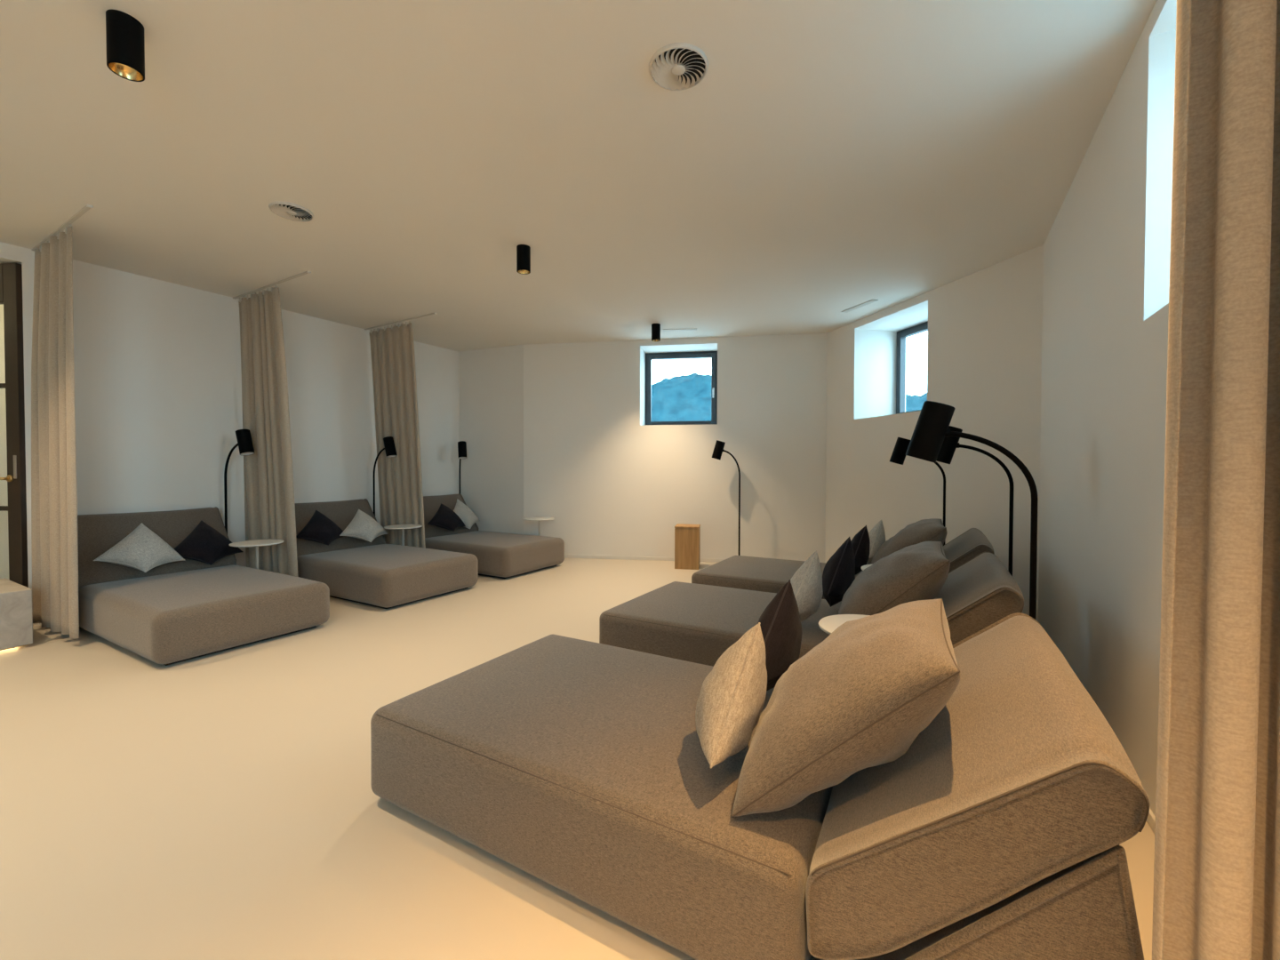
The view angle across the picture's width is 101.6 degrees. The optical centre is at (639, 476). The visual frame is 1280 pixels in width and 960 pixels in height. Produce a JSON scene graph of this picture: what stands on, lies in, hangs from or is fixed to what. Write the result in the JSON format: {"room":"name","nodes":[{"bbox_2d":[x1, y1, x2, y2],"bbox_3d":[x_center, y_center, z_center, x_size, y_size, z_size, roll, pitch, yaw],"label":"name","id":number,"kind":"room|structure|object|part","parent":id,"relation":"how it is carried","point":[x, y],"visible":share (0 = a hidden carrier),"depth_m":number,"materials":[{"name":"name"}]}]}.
{"room":"spa","nodes":[
{"label":"spa","id":0,"kind":"room"},
{"bbox_2d":[0,304,9,579],"bbox_3d":[-7.018,-0.301,4.040,0.200,3.130,6.000,1,1,30],"label":"wall","id":1,"kind":"structure","parent":0,"point":[4,496],"depth_m":5.14,"materials":[{"name":"paint"}]},
{"bbox_2d":[0,241,459,625],"bbox_3d":[-4.782,-0.249,4.155,0.160,3.230,8.430,1,1,30],"label":"wall","id":2,"kind":"structure","parent":0,"point":[158,372],"depth_m":4.96,"materials":[{"name":"paint"}]},
{"bbox_2d":[0,262,28,587],"bbox_3d":[-5.237,-0.238,4.041,0.950,2.790,0.116,0,1,5],"label":"door","id":3,"kind":"structure","parent":2,"relation":"in","point":[11,274],"depth_m":4.01,"materials":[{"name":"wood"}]},
{"bbox_3d":[-4.896,0.018,3.990,0.142,0.052,0.066,0,1,5],"label":"handle","id":4,"kind":"part","parent":3,"relation":"part of","materials":[{"name":"gold metal"}]},
{"bbox_3d":[-4.801,-0.072,4.009,0.025,0.180,0.007,0,1,5],"label":"lock plate","id":5,"kind":"part","parent":3,"relation":"part of","materials":[{"name":"metal"}]},
{"bbox_2d":[458,344,523,534],"bbox_3d":[-2.122,-0.360,7.611,1.239,3.130,0.300,1,1,23],"label":"wall","id":6,"kind":"structure","parent":0,"point":[491,380],"depth_m":7.43,"materials":[{"name":"paint"}]},
{"bbox_2d":[0,557,1154,959],"bbox_3d":[-2.129,1.280,3.593,9.350,0.200,10.660,1,1,30],"label":"floor","id":7,"kind":"structure","parent":0,"point":[221,805],"depth_m":1.91,"materials":[{"name":"concrete"}]},
{"bbox_2d":[0,578,32,650],"bbox_3d":[-5.038,0.990,2.820,0.700,0.400,2.200,1,1,30],"label":"stone bench","id":8,"kind":"object","parent":7,"relation":"on","point":[16,605],"visible":1,"depth_m":3.54,"materials":[{"name":"white stone"}]},
{"bbox_2d":[77,506,329,665],"bbox_3d":[-3.523,0.741,4.099,2.017,0.856,1.068,1,1,30],"label":"daybed","id":9,"kind":"object","parent":7,"relation":"on","point":[172,612],"visible":0.81,"depth_m":3.75,"materials":[{"name":"beige fabric"}]},
{"bbox_2d":[93,522,184,572],"bbox_3d":[-4.005,0.573,4.197,0.289,0.364,0.473,0,1,4],"label":"cushion","id":10,"kind":"object","parent":9,"relation":"on","point":[142,549],"visible":1,"depth_m":4.14,"materials":[{"name":"grey fabric"}]},
{"bbox_3d":[-4.191,0.642,4.483,0.472,0.676,1.060,1,1,30],"label":"backrest","id":11,"kind":"part","parent":9,"relation":"part of","materials":[{"name":"beige fabric"}]},
{"bbox_3d":[-3.315,0.978,3.984,1.536,0.345,1.068,1,1,30],"label":"mattress","id":12,"kind":"part","parent":9,"relation":"part of","materials":[{"name":"beige fabric"}]},
{"bbox_2d":[173,520,243,565],"bbox_3d":[-3.850,0.586,4.630,0.299,0.368,0.468,0,1,4],"label":"cushion","id":13,"kind":"object","parent":9,"relation":"on","point":[205,544],"visible":0.84,"depth_m":4.57,"materials":[{"name":"fabric"}]},
{"bbox_2d":[224,428,254,533],"bbox_3d":[-3.890,0.350,5.027,0.461,1.601,0.150,1,1,22],"label":"reading lamp","id":14,"kind":"object","parent":7,"relation":"on","point":[244,437],"visible":0.77,"depth_m":4.96,"materials":[{"name":"black metal"}]},
{"bbox_3d":[-3.755,-0.323,4.960,0.172,0.251,0.114,1,1,22],"label":"lamp shade","id":15,"kind":"part","parent":14,"relation":"part of","materials":[{"name":"black metal"}]},
{"bbox_2d":[229,539,283,568],"bbox_3d":[-3.463,0.877,4.725,0.402,0.560,0.402,1,1,30],"label":"side table","id":16,"kind":"object","parent":7,"relation":"on","point":[257,543],"visible":0.59,"depth_m":4.70,"materials":[{"name":"white paint"}]},
{"bbox_3d":[-3.463,0.878,4.725,0.060,0.534,0.060,1,1,30],"label":"stem","id":17,"kind":"part","parent":16,"relation":"part of","materials":[{"name":"white paint"}]},
{"bbox_2d":[372,436,397,515],"bbox_3d":[-3.082,0.329,6.245,0.461,1.601,0.150,1,1,28],"label":"reading lamp","id":18,"kind":"object","parent":7,"relation":"on","point":[389,446],"visible":0.8,"depth_m":6.15,"materials":[{"name":"black metal"}]},
{"bbox_3d":[-2.954,-0.344,6.164,0.172,0.251,0.114,1,1,28],"label":"lamp shade","id":19,"kind":"part","parent":18,"relation":"part of","materials":[{"name":"black metal"}]},
{"bbox_2d":[294,498,477,608],"bbox_3d":[-2.774,0.717,5.399,2.017,0.856,1.068,1,1,30],"label":"daybed","id":20,"kind":"object","parent":7,"relation":"on","point":[377,573],"visible":0.62,"depth_m":4.98,"materials":[{"name":"beige fabric"}]},
{"bbox_2d":[296,509,347,545],"bbox_3d":[-3.357,0.541,5.511,0.279,0.357,0.454,0,1,3],"label":"cushion","id":21,"kind":"object","parent":20,"relation":"on","point":[321,529],"visible":0.94,"depth_m":5.43,"materials":[{"name":"fabric"}]},
{"bbox_3d":[-3.442,0.619,5.783,0.472,0.676,1.060,1,1,30],"label":"backrest","id":22,"kind":"part","parent":20,"relation":"part of","materials":[{"name":"beige fabric"}]},
{"bbox_2d":[339,509,388,542],"bbox_3d":[-3.051,0.545,5.788,0.289,0.345,0.445,0,1,4],"label":"cushion","id":23,"kind":"object","parent":20,"relation":"on","point":[363,526],"visible":1,"depth_m":5.71,"materials":[{"name":"grey fabric"}]},
{"bbox_3d":[-2.566,0.955,5.283,1.536,0.345,1.068,1,1,30],"label":"mattress","id":24,"kind":"part","parent":20,"relation":"part of","materials":[{"name":"beige fabric"}]},
{"bbox_2d":[384,524,422,545],"bbox_3d":[-2.726,0.854,6.013,0.402,0.560,0.402,1,1,30],"label":"side table","id":25,"kind":"object","parent":7,"relation":"on","point":[396,526],"visible":0.71,"depth_m":5.95,"materials":[{"name":"white paint"}]},
{"bbox_3d":[-2.726,0.855,6.014,0.060,0.534,0.060,1,1,30],"label":"stem","id":26,"kind":"part","parent":25,"relation":"part of","materials":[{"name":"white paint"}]},
{"bbox_2d":[457,440,466,493],"bbox_3d":[-2.551,0.307,7.450,0.150,1.601,0.461,0,1,-26],"label":"reading lamp","id":27,"kind":"object","parent":7,"relation":"on","point":[461,444],"visible":0.76,"depth_m":7.28,"materials":[{"name":"black metal"}]},
{"bbox_3d":[-2.486,-0.365,7.307,0.114,0.251,0.172,0,1,-26],"label":"lamp shade","id":28,"kind":"part","parent":27,"relation":"part of","materials":[{"name":"black metal"}]},
{"bbox_2d":[423,493,564,578],"bbox_3d":[-2.064,0.696,6.631,2.017,0.856,1.068,1,1,30],"label":"daybed","id":29,"kind":"object","parent":7,"relation":"on","point":[499,555],"visible":0.6,"depth_m":6.20,"materials":[{"name":"beige fabric"}]},
{"bbox_2d":[427,503,465,531],"bbox_3d":[-2.505,0.533,6.782,0.301,0.346,0.462,0,1,5],"label":"cushion","id":30,"kind":"object","parent":29,"relation":"on","point":[444,517],"visible":1,"depth_m":6.69,"materials":[{"name":"fabric"}]},
{"bbox_3d":[-2.732,0.597,7.015,0.472,0.676,1.060,1,1,30],"label":"backrest","id":31,"kind":"part","parent":29,"relation":"part of","materials":[{"name":"beige fabric"}]},
{"bbox_2d":[453,499,479,528],"bbox_3d":[-2.415,0.517,7.167,0.274,0.402,0.492,0,1,7],"label":"cushion","id":32,"kind":"object","parent":29,"relation":"on","point":[468,517],"visible":0.71,"depth_m":7.11,"materials":[{"name":"grey fabric"}]},
{"bbox_3d":[-1.856,0.933,6.515,1.536,0.345,1.068,1,1,30],"label":"mattress","id":33,"kind":"part","parent":29,"relation":"part of","materials":[{"name":"beige fabric"}]},
{"bbox_2d":[523,516,554,535],"bbox_3d":[-1.340,0.839,6.946,0.402,0.560,0.402,1,1,30],"label":"side table","id":34,"kind":"object","parent":7,"relation":"on","point":[538,518],"visible":0.71,"depth_m":6.89,"materials":[{"name":"white paint"}]},
{"bbox_3d":[-1.340,0.840,6.946,0.060,0.534,0.060,1,1,30],"label":"stem","id":35,"kind":"part","parent":34,"relation":"part of","materials":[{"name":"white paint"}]},
{"bbox_2d":[674,523,700,569],"bbox_3d":[0.592,0.870,6.477,0.299,0.522,0.284,0,1,9],"label":"wooden box","id":36,"kind":"object","parent":7,"relation":"on","point":[687,537],"visible":1,"depth_m":6.34,"materials":[{"name":"brown wood"}]},
{"bbox_3d":[0.592,0.619,6.472,0.299,0.020,0.284,0,1,9],"label":"lid","id":37,"kind":"part","parent":36,"relation":"part of","materials":[{"name":"brown wood"}]},
{"bbox_2d":[712,440,740,555],"bbox_3d":[1.112,0.338,6.570,0.426,1.584,0.150,0,1,14],"label":"reading lamp","id":38,"kind":"object","parent":7,"relation":"on","point":[718,449],"visible":0.77,"depth_m":6.54,"materials":[{"name":"black metal"}]},
{"bbox_3d":[0.990,-0.330,6.589,0.172,0.251,0.114,0,1,14],"label":"lamp shade","id":39,"kind":"part","parent":38,"relation":"part of","materials":[{"name":"black metal"}]},
{"bbox_2d":[370,612,1150,959],"bbox_3d":[0.200,0.838,1.842,2.199,0.757,1.069,1,1,30],"label":"daybed","id":40,"kind":"object","parent":7,"relation":"on","point":[581,766],"visible":0.84,"depth_m":1.27,"materials":[{"name":"beige fabric"}]},
{"bbox_3d":[-0.069,1.020,2.001,1.578,0.346,1.068,1,1,30],"label":"mattress","id":41,"kind":"part","parent":40,"relation":"part of","materials":[{"name":"beige fabric"}]},
{"bbox_2d":[695,622,767,768],"bbox_3d":[0.276,0.641,1.585,0.221,0.426,0.498,1,1,37],"label":"cushion","id":42,"kind":"object","parent":40,"relation":"on","point":[731,700],"visible":1,"depth_m":1.46,"materials":[{"name":"beige fabric"}]},
{"bbox_2d":[756,579,802,691],"bbox_3d":[0.518,0.621,2.021,0.196,0.456,0.539,1,1,28],"label":"cushion","id":43,"kind":"object","parent":40,"relation":"on","point":[780,625],"visible":0.62,"depth_m":1.92,"materials":[{"name":"fabric"}]},
{"bbox_2d":[731,598,959,817],"bbox_3d":[0.595,0.621,1.481,0.508,0.490,0.667,1,1,27],"label":"pillow","id":44,"kind":"object","parent":40,"relation":"on","point":[859,700],"visible":1,"depth_m":1.25,"materials":[{"name":"beige fabric"}]},
{"bbox_3d":[0.864,0.759,1.458,0.574,0.583,1.060,1,1,30],"label":"backrest","id":45,"kind":"part","parent":40,"relation":"part of","materials":[{"name":"beige fabric"}]},
{"bbox_2d":[599,552,1024,666],"bbox_3d":[0.946,0.815,3.138,2.199,0.757,1.069,1,1,30],"label":"daybed","id":46,"kind":"object","parent":7,"relation":"on","point":[692,622],"visible":0.4,"depth_m":2.98,"materials":[{"name":"beige fabric"}]},
{"bbox_3d":[0.678,0.997,3.296,1.578,0.346,1.068,1,1,30],"label":"mattress","id":47,"kind":"part","parent":46,"relation":"part of","materials":[{"name":"beige fabric"}]},
{"bbox_2d":[790,550,823,621],"bbox_3d":[0.903,0.619,2.894,0.208,0.429,0.504,1,2,45],"label":"cushion","id":48,"kind":"object","parent":46,"relation":"on","point":[806,583],"visible":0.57,"depth_m":2.79,"materials":[{"name":"grey fabric"}]},
{"bbox_2d":[822,536,855,607],"bbox_3d":[1.239,0.599,3.267,0.227,0.454,0.514,0,1,14],"label":"cushion","id":49,"kind":"object","parent":46,"relation":"on","point":[838,574],"visible":0.97,"depth_m":3.15,"materials":[{"name":"fabric"}]},
{"bbox_2d":[838,541,950,615],"bbox_3d":[1.323,0.597,2.745,0.513,0.493,0.668,1,1,27],"label":"pillow","id":50,"kind":"object","parent":46,"relation":"on","point":[920,571],"visible":0.62,"depth_m":2.50,"materials":[{"name":"beige fabric"}]},
{"bbox_3d":[1.611,0.736,2.753,0.574,0.583,1.060,1,1,30],"label":"backrest","id":51,"kind":"part","parent":46,"relation":"part of","materials":[{"name":"beige fabric"}]},
{"bbox_2d":[691,528,994,599],"bbox_3d":[1.639,0.793,4.339,2.199,0.757,1.069,1,1,30],"label":"daybed","id":52,"kind":"object","parent":7,"relation":"on","point":[764,574],"visible":0.23,"depth_m":4.27,"materials":[{"name":"beige fabric"}]},
{"bbox_3d":[1.370,0.975,4.497,1.578,0.346,1.068,1,1,30],"label":"mattress","id":53,"kind":"part","parent":52,"relation":"part of","materials":[{"name":"beige fabric"}]},
{"bbox_2d":[851,525,870,575],"bbox_3d":[1.719,0.597,4.157,0.205,0.428,0.508,1,1,40],"label":"cushion","id":54,"kind":"object","parent":52,"relation":"on","point":[860,542],"visible":0.6,"depth_m":4.05,"materials":[{"name":"fabric"}]},
{"bbox_2d":[866,519,885,564],"bbox_3d":[2.052,0.593,4.599,0.204,0.431,0.507,1,1,40],"label":"cushion","id":55,"kind":"object","parent":52,"relation":"on","point":[876,534],"visible":0.54,"depth_m":4.49,"materials":[{"name":"grey fabric"}]},
{"bbox_2d":[871,518,947,564],"bbox_3d":[2.033,0.572,3.975,0.508,0.495,0.671,1,1,26],"label":"pillow","id":56,"kind":"object","parent":52,"relation":"on","point":[932,529],"visible":0.51,"depth_m":3.77,"materials":[{"name":"beige fabric"}]},
{"bbox_3d":[2.303,0.715,3.955,0.574,0.583,1.060,1,1,30],"label":"backrest","id":57,"kind":"part","parent":52,"relation":"part of","materials":[{"name":"beige fabric"}]},
{"bbox_2d":[818,614,870,634],"bbox_3d":[0.980,0.930,2.251,0.402,0.560,0.402,1,1,30],"label":"side table","id":58,"kind":"object","parent":7,"relation":"on","point":[828,624],"visible":0.12,"depth_m":2.34,"materials":[{"name":"white paint"}]},
{"bbox_2d":[860,564,871,570],"bbox_3d":[1.704,0.907,3.518,0.402,0.560,0.402,1,1,30],"label":"side table","id":59,"kind":"object","parent":7,"relation":"on","point":[863,567],"visible":0.07,"depth_m":3.61,"materials":[{"name":"white paint"}]},
{"bbox_2d":[889,437,945,545],"bbox_3d":[2.470,0.409,4.594,0.508,1.518,0.150,1,1,32],"label":"reading lamp","id":60,"kind":"object","parent":7,"relation":"on","point":[899,455],"visible":0.62,"depth_m":4.61,"materials":[{"name":"black metal"}]},
{"bbox_3d":[2.330,-0.226,4.670,0.176,0.252,0.114,1,1,32],"label":"lamp shade","id":61,"kind":"part","parent":60,"relation":"part of","materials":[{"name":"black metal"}]},
{"bbox_2d":[905,400,1038,619],"bbox_3d":[1.322,0.455,2.051,0.508,1.518,0.150,1,1,30],"label":"reading lamp","id":62,"kind":"object","parent":7,"relation":"on","point":[933,421],"visible":0.75,"depth_m":2.06,"materials":[{"name":"black metal"}]},
{"bbox_3d":[1.179,-0.180,2.123,0.176,0.252,0.114,1,1,30],"label":"lamp shade","id":63,"kind":"part","parent":62,"relation":"part of","materials":[{"name":"black metal"}]},
{"bbox_2d":[936,425,1013,575],"bbox_3d":[2.105,0.433,3.270,0.508,1.518,0.150,1,1,29],"label":"reading lamp","id":64,"kind":"object","parent":7,"relation":"on","point":[948,446],"visible":0.68,"depth_m":3.24,"materials":[{"name":"black metal"}]},
{"bbox_3d":[1.960,-0.202,3.338,0.176,0.252,0.114,1,1,29],"label":"lamp shade","id":65,"kind":"part","parent":64,"relation":"part of","materials":[{"name":"black metal"}]},
{"bbox_2d":[0,0,1156,351],"bbox_3d":[-2.124,-1.874,3.535,9.350,0.250,10.660,1,1,30],"label":"ceiling","id":66,"kind":"structure","parent":0,"point":[828,158],"depth_m":2.75,"materials":[{"name":"paint"}]},
{"bbox_2d":[31,203,93,251],"bbox_3d":[-4.130,-1.748,3.712,1.380,0.016,0.028,1,1,31],"label":"track","id":67,"kind":"object","parent":66,"relation":"attached to","point":[87,207],"visible":0.93,"depth_m":3.60,"materials":[{"name":"white metal"}]},
{"bbox_2d":[31,224,79,639],"bbox_3d":[-4.283,-0.317,3.805,0.936,2.858,0.114,1,1,30],"label":"curtain","id":68,"kind":"object","parent":67,"relation":"hanging from","point":[54,548],"visible":1,"depth_m":3.73,"materials":[{"name":"fabric"}]},
{"bbox_2d":[105,8,144,81],"bbox_3d":[-1.946,-1.625,1.975,0.104,0.190,0.104,1,1,30],"label":"ceiling spotlight","id":69,"kind":"object","parent":66,"relation":"attached to","point":[124,34],"visible":1,"depth_m":1.94,"materials":[{"name":"black metal"}]},
{"bbox_2d":[232,270,311,299],"bbox_3d":[-3.453,-1.768,4.856,1.410,0.016,0.028,1,1,31],"label":"track","id":70,"kind":"object","parent":66,"relation":"attached to","point":[308,271],"visible":1,"depth_m":4.80,"materials":[{"name":"white metal"}]},
{"bbox_2d":[238,285,298,576],"bbox_3d":[-3.604,-0.334,5.058,0.870,2.869,0.176,1,1,30],"label":"curtain","id":71,"kind":"object","parent":70,"relation":"hanging from","point":[269,506],"visible":0.9,"depth_m":5.00,"materials":[{"name":"fabric"}]},
{"bbox_2d":[268,200,313,221],"bbox_3d":[-2.293,-1.738,3.436,0.250,0.018,0.250,-1,1,-33],"label":"ceiling vent","id":72,"kind":"object","parent":66,"relation":"in","point":[289,211],"visible":1,"depth_m":3.42,"materials":[{"name":"white metal"}]},
{"bbox_2d":[364,312,437,330],"bbox_3d":[-2.802,-1.789,6.056,1.340,0.016,0.028,1,1,31],"label":"track","id":73,"kind":"object","parent":66,"relation":"attached to","point":[435,313],"visible":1,"depth_m":6.01,"materials":[{"name":"white metal"}]},
{"bbox_2d":[369,320,425,548],"bbox_3d":[-2.924,-0.356,6.314,0.826,2.869,0.253,1,1,30],"label":"curtain","id":74,"kind":"object","parent":73,"relation":"hanging from","point":[392,349],"visible":0.84,"depth_m":6.28,"materials":[{"name":"fabric"}]},
{"bbox_2d":[516,244,530,274],"bbox_3d":[-0.892,-1.661,4.001,0.104,0.190,0.104,1,1,30],"label":"ceiling spotlight","id":75,"kind":"object","parent":66,"relation":"attached to","point":[523,251],"visible":1,"depth_m":3.96,"materials":[{"name":"black metal"}]},
{"bbox_2d":[651,323,660,341],"bbox_3d":[0.188,-1.700,6.172,0.104,0.190,0.104,1,1,30],"label":"ceiling spotlight","id":76,"kind":"object","parent":66,"relation":"attached to","point":[655,327],"visible":1,"depth_m":6.13,"materials":[{"name":"black metal"}]},
{"bbox_2d":[648,42,708,90],"bbox_3d":[0.161,-1.711,2.192,0.250,0.018,0.250,1,1,30],"label":"ceiling vent","id":77,"kind":"object","parent":66,"relation":"in","point":[676,66],"visible":1,"depth_m":2.18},
{"bbox_3d":[0.090,-1.710,2.203,0.097,0.011,0.033,0,1,-17],"label":"blade","id":78,"kind":"part","parent":77,"relation":"part of","materials":[{"name":"white metal"}]},
{"bbox_3d":[0.090,-1.710,2.183,0.097,0.011,0.033,-1,1,-33],"label":"blade","id":79,"kind":"part","parent":77,"relation":"part of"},
{"bbox_3d":[0.096,-1.710,2.223,0.097,0.011,0.033,0,1,0],"label":"blade","id":80,"kind":"part","parent":77,"relation":"part of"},
{"bbox_3d":[0.096,-1.709,2.163,0.033,0.011,0.097,1,1,41],"label":"blade","id":81,"kind":"part","parent":77,"relation":"part of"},
{"bbox_3d":[0.107,-1.710,2.240,0.097,0.011,0.033,0,1,16],"label":"blade","id":82,"kind":"part","parent":77,"relation":"part of","materials":[{"name":"white metal"}]},
{"bbox_3d":[0.107,-1.709,2.146,0.033,0.011,0.097,1,1,24],"label":"blade","id":83,"kind":"part","parent":77,"relation":"part of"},
{"bbox_3d":[0.123,-1.711,2.253,0.097,0.011,0.033,1,1,33],"label":"blade","id":84,"kind":"part","parent":77,"relation":"part of","materials":[{"name":"white metal"}]},
{"bbox_3d":[0.122,-1.708,2.132,0.033,0.011,0.097,0,1,8],"label":"blade","id":85,"kind":"part","parent":77,"relation":"part of","materials":[{"name":"white metal"}]},
{"bbox_3d":[0.141,-1.711,2.261,0.033,0.011,0.097,-1,1,-41],"label":"blade","id":86,"kind":"part","parent":77,"relation":"part of","materials":[{"name":"white metal"}]},
{"bbox_3d":[0.141,-1.708,2.124,0.033,0.011,0.097,0,1,-8],"label":"blade","id":87,"kind":"part","parent":77,"relation":"part of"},
{"bbox_3d":[0.161,-1.711,2.264,0.033,0.011,0.097,0,1,-25],"label":"blade","id":88,"kind":"part","parent":77,"relation":"part of","materials":[{"name":"white metal"}]},
{"bbox_3d":[0.161,-1.708,2.121,0.033,0.011,0.097,0,1,-25],"label":"blade","id":89,"kind":"part","parent":77,"relation":"part of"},
{"bbox_3d":[0.182,-1.711,2.261,0.033,0.011,0.097,0,1,-8],"label":"blade","id":90,"kind":"part","parent":77,"relation":"part of","materials":[{"name":"white metal"}]},
{"bbox_3d":[0.181,-1.708,2.123,0.033,0.011,0.097,-1,1,-41],"label":"blade","id":91,"kind":"part","parent":77,"relation":"part of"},
{"bbox_3d":[0.200,-1.711,2.253,0.033,0.011,0.097,0,1,8],"label":"blade","id":92,"kind":"part","parent":77,"relation":"part of","materials":[{"name":"white metal"}]},
{"bbox_3d":[0.216,-1.710,2.239,0.033,0.011,0.097,1,1,24],"label":"blade","id":93,"kind":"part","parent":77,"relation":"part of","materials":[{"name":"white metal"}]},
{"bbox_3d":[0.227,-1.710,2.222,0.033,0.011,0.097,1,1,41],"label":"blade","id":94,"kind":"part","parent":77,"relation":"part of","materials":[{"name":"white metal"}]},
{"bbox_3d":[0.232,-1.710,2.202,0.097,0.011,0.033,-1,1,-33],"label":"blade","id":95,"kind":"part","parent":77,"relation":"part of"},
{"bbox_3d":[0.232,-1.709,2.182,0.097,0.011,0.033,0,1,-17],"label":"blade","id":96,"kind":"part","parent":77,"relation":"part of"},
{"bbox_2d":[663,328,696,331],"bbox_3d":[0.491,-1.795,6.403,0.416,0.007,0.072,0,1,5],"label":"ceiling vent","id":97,"kind":"object","parent":66,"relation":"in","point":[664,330],"visible":1,"depth_m":6.40,"materials":[{"name":"white metal"}]},
{"bbox_2d":[841,299,878,312],"bbox_3d":[2.289,-1.775,5.448,0.072,0.007,0.445,0,1,-20],"label":"ceiling vent","id":98,"kind":"object","parent":66,"relation":"in","point":[871,300],"visible":1,"depth_m":5.44,"materials":[{"name":"white metal"}]},
{"bbox_3d":[0.464,-1.687,0.840,1.370,0.016,0.028,1,1,30],"label":"track","id":99,"kind":"object","parent":66,"relation":"attached to","visible":0},
{"bbox_2d":[1152,0,1279,959],"bbox_3d":[0.887,-0.235,0.625,0.374,2.888,0.088,1,1,30],"label":"curtain","id":100,"kind":"object","parent":99,"relation":"hanging from","point":[1216,896],"visible":1,"depth_m":0.69,"materials":[{"name":"fabric"}]},
{"bbox_2d":[523,333,827,561],"bbox_3d":[0.517,-0.348,7.195,4.213,3.130,0.620,0,1,9],"label":"wall","id":101,"kind":"structure","parent":0,"point":[612,483],"depth_m":6.90,"materials":[{"name":"paint"}]},
{"bbox_2d":[645,351,717,424],"bbox_3d":[0.576,-1.212,7.321,1.018,1.052,0.142,0,1,9],"label":"window","id":102,"kind":"structure","parent":101,"relation":"in","point":[713,355],"depth_m":7.29,"materials":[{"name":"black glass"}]},
{"bbox_2d":[564,554,824,562],"bbox_3d":[0.365,1.099,6.926,4.013,0.045,0.012,0,1,9],"label":"baseboard","id":103,"kind":"structure","parent":101,"relation":"attached to","point":[565,556],"depth_m":7.00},
{"bbox_2d":[824,244,1043,621],"bbox_3d":[3.044,-0.310,5.367,0.720,3.130,3.108,0,1,-15],"label":"wall","id":104,"kind":"structure","parent":0,"point":[985,326],"depth_m":4.72,"materials":[{"name":"paint"}]},
{"bbox_2d":[896,321,927,414],"bbox_3d":[3.193,-1.177,5.687,0.142,1.052,1.075,0,1,-15],"label":"window","id":105,"kind":"structure","parent":104,"relation":"in","point":[901,335],"depth_m":6.12,"materials":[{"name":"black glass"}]},
{"bbox_2d":[1037,0,1176,816],"bbox_3d":[1.351,-0.221,0.406,0.620,3.130,8.060,1,1,30],"label":"wall","id":106,"kind":"structure","parent":0,"point":[1107,248],"depth_m":2.27,"materials":[{"name":"paint"}]},
{"bbox_2d":[1146,808,1155,833],"bbox_3d":[1.050,1.219,0.548,0.012,0.045,7.960,1,1,30],"label":"baseboard","id":107,"kind":"structure","parent":106,"relation":"attached to","point":[1151,819],"depth_m":1.80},
{"label":"outside","id":108,"kind":"structure","parent":0,"visible":0},
{"bbox_2d":[651,372,927,421],"bbox_3d":[21.774,-3.485,60.168,92.095,20.239,59.903,1,1,30],"label":"hillside","id":109,"kind":"structure","parent":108,"point":[683,397],"depth_m":62.69,"materials":[{"name":"blue"}]}
]}

